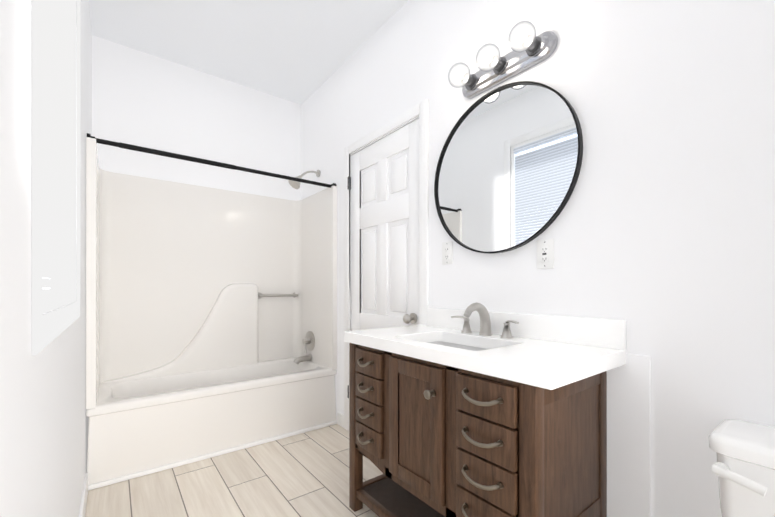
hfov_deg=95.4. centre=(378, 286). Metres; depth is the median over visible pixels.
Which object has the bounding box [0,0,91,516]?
wall
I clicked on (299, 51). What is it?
ceiling
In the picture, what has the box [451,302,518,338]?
faucet
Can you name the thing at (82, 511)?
baseboard
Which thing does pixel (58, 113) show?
window blinds
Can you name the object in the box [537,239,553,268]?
outlet
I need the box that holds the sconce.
[446,13,557,98]
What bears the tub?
on the floor
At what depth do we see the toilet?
0.83 m
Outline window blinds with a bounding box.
[43,0,74,297]
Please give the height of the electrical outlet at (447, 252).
0.118 m
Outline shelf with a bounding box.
[363,477,444,516]
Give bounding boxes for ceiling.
[89,0,407,103]
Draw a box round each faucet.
[293,331,314,363]
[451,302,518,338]
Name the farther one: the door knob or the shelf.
the door knob
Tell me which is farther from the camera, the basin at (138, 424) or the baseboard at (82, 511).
the basin at (138, 424)
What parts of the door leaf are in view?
door hinge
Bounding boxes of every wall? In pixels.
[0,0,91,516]
[92,35,300,200]
[301,0,774,516]
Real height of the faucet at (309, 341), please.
0.345 m
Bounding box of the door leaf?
[348,119,418,397]
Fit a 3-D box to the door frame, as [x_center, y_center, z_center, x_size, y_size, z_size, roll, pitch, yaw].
[0.061,0.011,2.325,0.138,2.095,0.867,0,0,-37]
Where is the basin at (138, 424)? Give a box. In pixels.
[86,357,336,484]
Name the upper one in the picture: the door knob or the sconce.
the sconce
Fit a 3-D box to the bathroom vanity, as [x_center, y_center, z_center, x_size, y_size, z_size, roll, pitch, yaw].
[0.349,0.562,1.409,0.534,0.991,1.068,0,0,-37]
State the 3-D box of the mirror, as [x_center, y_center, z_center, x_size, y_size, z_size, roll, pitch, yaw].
[0.528,-0.520,1.594,0.024,0.736,0.736,0,0,-37]
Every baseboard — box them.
[79,473,87,516]
[337,412,343,427]
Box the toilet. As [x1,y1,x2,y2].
[708,419,774,516]
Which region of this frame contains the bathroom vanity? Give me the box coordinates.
[344,302,650,516]
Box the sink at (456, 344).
[427,341,487,350]
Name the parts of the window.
frame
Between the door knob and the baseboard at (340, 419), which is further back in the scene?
the baseboard at (340, 419)
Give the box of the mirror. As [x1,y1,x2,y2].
[434,81,582,253]
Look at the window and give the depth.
0.67 m
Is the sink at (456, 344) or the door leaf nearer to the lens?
the sink at (456, 344)
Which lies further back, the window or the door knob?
the door knob
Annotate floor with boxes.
[85,424,382,516]
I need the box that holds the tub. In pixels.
[86,133,336,490]
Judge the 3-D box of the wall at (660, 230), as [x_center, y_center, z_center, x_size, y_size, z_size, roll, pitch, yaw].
[0.485,-0.319,1.774,0.120,2.754,3.850,0,0,-37]
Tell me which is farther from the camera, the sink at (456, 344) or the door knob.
the door knob
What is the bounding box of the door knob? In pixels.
[403,313,416,323]
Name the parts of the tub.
armrest, rod rail, grabbar rail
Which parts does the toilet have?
lever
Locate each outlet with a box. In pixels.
[442,241,452,264]
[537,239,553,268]
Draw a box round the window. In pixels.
[31,0,80,355]
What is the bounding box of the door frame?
[344,99,428,430]
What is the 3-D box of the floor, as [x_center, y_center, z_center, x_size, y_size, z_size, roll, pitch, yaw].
[-0.166,1.108,1.283,1.750,0.100,4.090,0,0,-37]
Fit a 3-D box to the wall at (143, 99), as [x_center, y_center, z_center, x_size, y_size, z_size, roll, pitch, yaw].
[-1.359,-0.318,2.871,1.750,2.754,0.120,0,0,-37]

